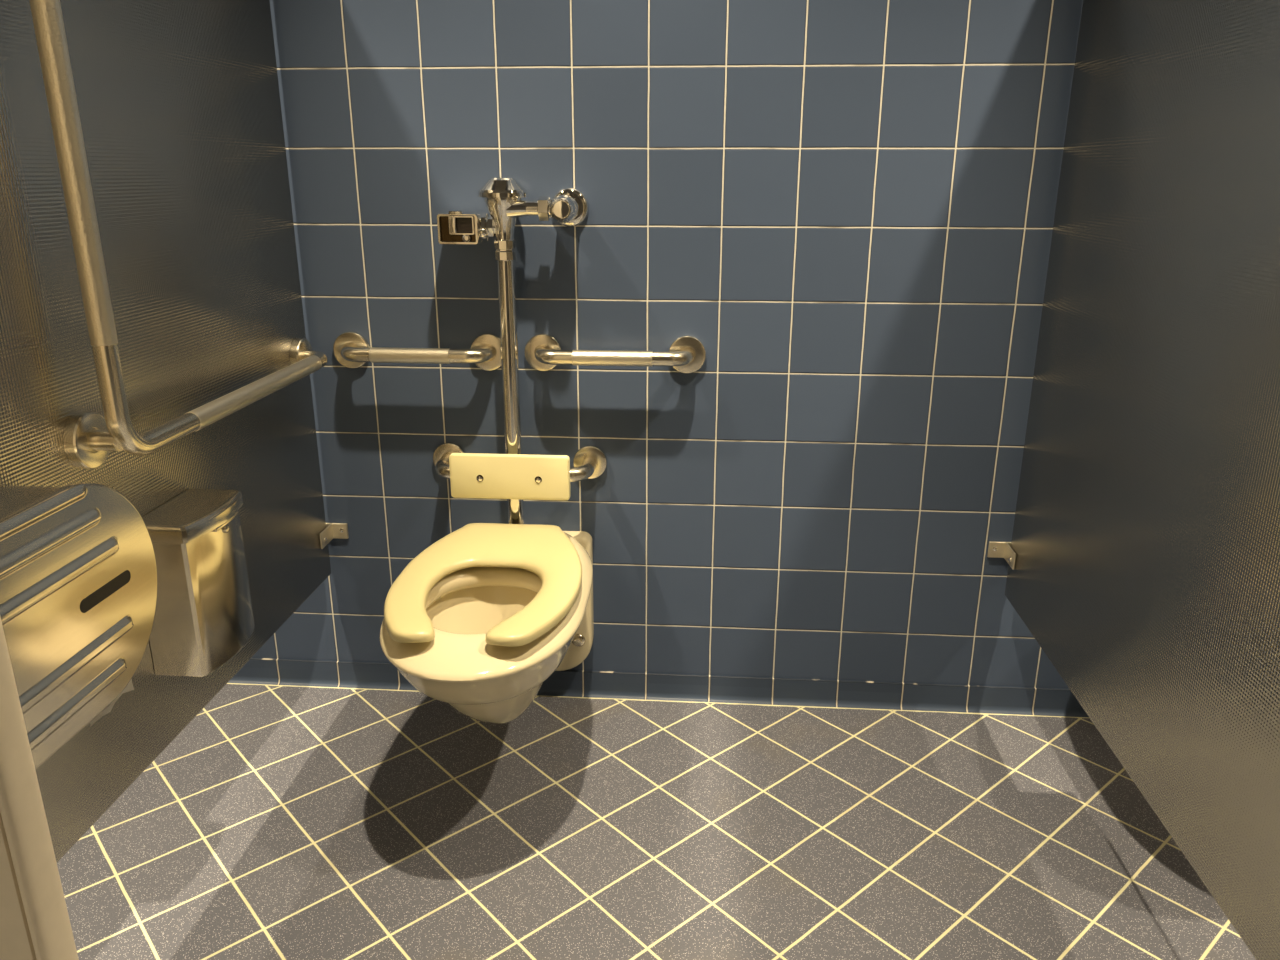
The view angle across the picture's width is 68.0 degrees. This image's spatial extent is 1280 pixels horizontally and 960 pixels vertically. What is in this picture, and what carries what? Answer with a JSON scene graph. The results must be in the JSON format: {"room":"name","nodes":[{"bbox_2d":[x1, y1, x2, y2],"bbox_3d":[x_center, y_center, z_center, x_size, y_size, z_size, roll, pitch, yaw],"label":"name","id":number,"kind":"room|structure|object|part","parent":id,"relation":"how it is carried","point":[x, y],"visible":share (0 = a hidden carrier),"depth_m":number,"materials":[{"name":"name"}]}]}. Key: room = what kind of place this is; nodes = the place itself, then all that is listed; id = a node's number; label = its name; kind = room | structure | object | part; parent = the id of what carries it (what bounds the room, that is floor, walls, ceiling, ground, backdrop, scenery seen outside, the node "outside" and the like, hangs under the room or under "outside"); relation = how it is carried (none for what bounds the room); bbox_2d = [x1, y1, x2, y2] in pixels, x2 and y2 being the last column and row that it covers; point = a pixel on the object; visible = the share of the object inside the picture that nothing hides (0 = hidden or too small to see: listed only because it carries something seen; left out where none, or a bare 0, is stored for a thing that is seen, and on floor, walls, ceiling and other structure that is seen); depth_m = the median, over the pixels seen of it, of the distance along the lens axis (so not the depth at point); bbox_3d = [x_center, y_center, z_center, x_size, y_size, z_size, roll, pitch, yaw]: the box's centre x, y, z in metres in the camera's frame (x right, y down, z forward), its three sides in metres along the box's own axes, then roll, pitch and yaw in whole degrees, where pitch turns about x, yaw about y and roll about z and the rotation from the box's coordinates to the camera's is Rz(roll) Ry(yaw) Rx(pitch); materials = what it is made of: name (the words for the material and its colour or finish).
{"room":"public restroom","nodes":[
{"label":"public restroom","id":0,"kind":"room"},
{"bbox_2d":[57,683,1255,959],"bbox_3d":[0.136,1.255,0.314,7.200,0.100,4.500,1,18,4],"label":"floor","id":1,"kind":"structure","parent":0,"point":[281,822],"depth_m":1.86,"materials":[{"name":"tile"}]},
{"bbox_2d":[0,617,78,959],"bbox_3d":[-0.665,0.061,0.666,0.416,1.950,0.036,1,18,4],"label":"door frame","id":2,"kind":"structure","parent":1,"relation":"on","point":[35,924],"depth_m":0.72,"materials":[{"name":"metal"}]},
{"bbox_3d":[-0.671,0.061,0.667,0.404,1.950,0.030,1,18,4],"label":"panel","id":3,"kind":"part","parent":2,"relation":"part of","materials":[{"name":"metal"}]},
{"bbox_2d":[251,0,1082,688],"bbox_3d":[0.298,-0.822,1.945,7.000,2.840,0.100,1,18,4],"label":"wall","id":4,"kind":"structure","parent":0,"point":[849,206],"depth_m":2.05,"materials":[{"name":"blue tile"}]},
{"bbox_2d":[0,0,330,861],"bbox_3d":[-0.806,-0.285,1.351,0.025,1.547,1.462,1,18,4],"label":"wall","id":5,"kind":"structure","parent":4,"relation":"attached to","point":[180,113],"depth_m":1.55,"materials":[{"name":"silver metal"}]},
{"bbox_2d":[0,483,156,769],"bbox_3d":[-0.761,0.214,1.103,0.120,0.349,0.543,1,18,4],"label":"dispenser","id":6,"kind":"object","parent":5,"relation":"attached to","point":[78,569],"visible":0.94,"depth_m":1.17,"materials":[{"name":"metal"}]},
{"bbox_2d":[29,0,326,468],"bbox_3d":[-0.733,-0.525,1.590,0.076,0.870,0.826,1,18,4],"label":"grab bar","id":7,"kind":"object","parent":5,"relation":"attached to","point":[89,437],"visible":1,"depth_m":1.29,"materials":[{"name":"metal"}]},
{"bbox_2d":[142,489,254,676],"bbox_3d":[-0.734,0.168,1.596,0.106,0.263,0.190,1,18,4],"label":"sanitary disposal","id":8,"kind":"object","parent":5,"relation":"attached to","point":[203,617],"visible":0.98,"depth_m":1.54,"materials":[{"name":"metal"}]},
{"bbox_3d":[-0.734,0.056,1.559,0.106,0.027,0.190,1,18,4],"label":"lid","id":9,"kind":"part","parent":8,"relation":"part of","materials":[{"name":"metal"}]},
{"bbox_2d":[319,523,348,548],"bbox_3d":[-0.737,0.132,2.243,0.070,0.038,0.074,1,18,4],"label":"wall bracket","id":10,"kind":"object","parent":4,"relation":"attached to","point":[333,530],"visible":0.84,"depth_m":2.27,"materials":[{"name":"metal"}]},
{"bbox_2d":[333,331,500,370],"bbox_3d":[-0.494,-0.278,2.090,0.395,0.083,0.076,1,18,4],"label":"grab bar","id":11,"kind":"object","parent":4,"relation":"attached to","point":[351,349],"visible":0.97,"depth_m":2.06,"materials":[{"name":"metal"}]},
{"bbox_2d":[380,523,593,723],"bbox_3d":[-0.296,0.359,1.967,0.386,0.415,0.673,1,18,4],"label":"toilet","id":12,"kind":"object","parent":4,"relation":"attached to","point":[477,622],"visible":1,"depth_m":1.83,"materials":[{"name":"ceramic"}]},
{"bbox_3d":[-0.298,0.191,1.877,0.366,0.039,0.510,1,18,4],"label":"seat","id":13,"kind":"part","parent":12,"relation":"part of","materials":[{"name":"plastic"}]},
{"bbox_3d":[-0.274,0.292,2.275,0.320,0.352,0.044,1,18,4],"label":"mounting plate","id":14,"kind":"part","parent":12,"relation":"part of","materials":[{"name":"ceramic"}]},
{"bbox_2d":[437,177,588,523],"bbox_3d":[-0.265,-0.248,2.052,0.304,0.776,0.132,1,18,4],"label":"valve","id":15,"kind":"object","parent":4,"relation":"attached to","point":[503,197],"visible":1,"depth_m":1.96,"materials":[{"name":"silver metal"}]},
{"bbox_2d":[448,215,474,234],"bbox_3d":[-0.365,-0.523,1.948,0.054,0.040,0.016,1,18,4],"label":"sensor","id":16,"kind":"object","parent":15,"relation":"attached to","point":[457,224],"depth_m":1.94,"materials":[{"name":"silver metal"}]},
{"bbox_3d":[-0.322,-0.506,1.941,0.020,0.020,0.017,1,18,4],"label":"knob","id":17,"kind":"part","parent":15,"relation":"part of","materials":[{"name":"silver metal"}]},
{"bbox_2d":[433,442,606,500],"bbox_3d":[-0.282,-0.025,2.122,0.405,0.099,0.140,1,18,4],"label":"support","id":18,"kind":"object","parent":4,"relation":"attached to","point":[471,475],"visible":1,"depth_m":2.06,"materials":[{"name":"plastic"}]},
{"bbox_2d":[524,333,705,373],"bbox_3d":[-0.058,-0.268,2.060,0.402,0.083,0.076,1,18,4],"label":"grab bar","id":19,"kind":"object","parent":4,"relation":"attached to","point":[686,354],"visible":1,"depth_m":2.04,"materials":[{"name":"metal"}]},
{"bbox_2d":[228,658,1088,716],"bbox_3d":[0.292,0.514,2.321,7.000,0.066,0.018,1,18,4],"label":"baseboard","id":20,"kind":"structure","parent":4,"relation":"attached to","point":[267,671],"depth_m":2.33,"materials":[{"name":"blue tile"}]},
{"bbox_2d":[987,541,1015,569],"bbox_3d":[0.829,0.170,2.135,0.070,0.038,0.074,1,18,4],"label":"wall bracket","id":21,"kind":"object","parent":4,"relation":"attached to","point":[996,549],"visible":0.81,"depth_m":2.16,"materials":[{"name":"metal"}]},
{"bbox_2d":[1005,0,1279,959],"bbox_3d":[0.795,-0.211,1.253,0.025,1.472,1.462,1,18,4],"label":"wall","id":22,"kind":"structure","parent":4,"relation":"attached to","point":[1145,542],"depth_m":1.40,"materials":[{"name":"silver metal"}]}
]}

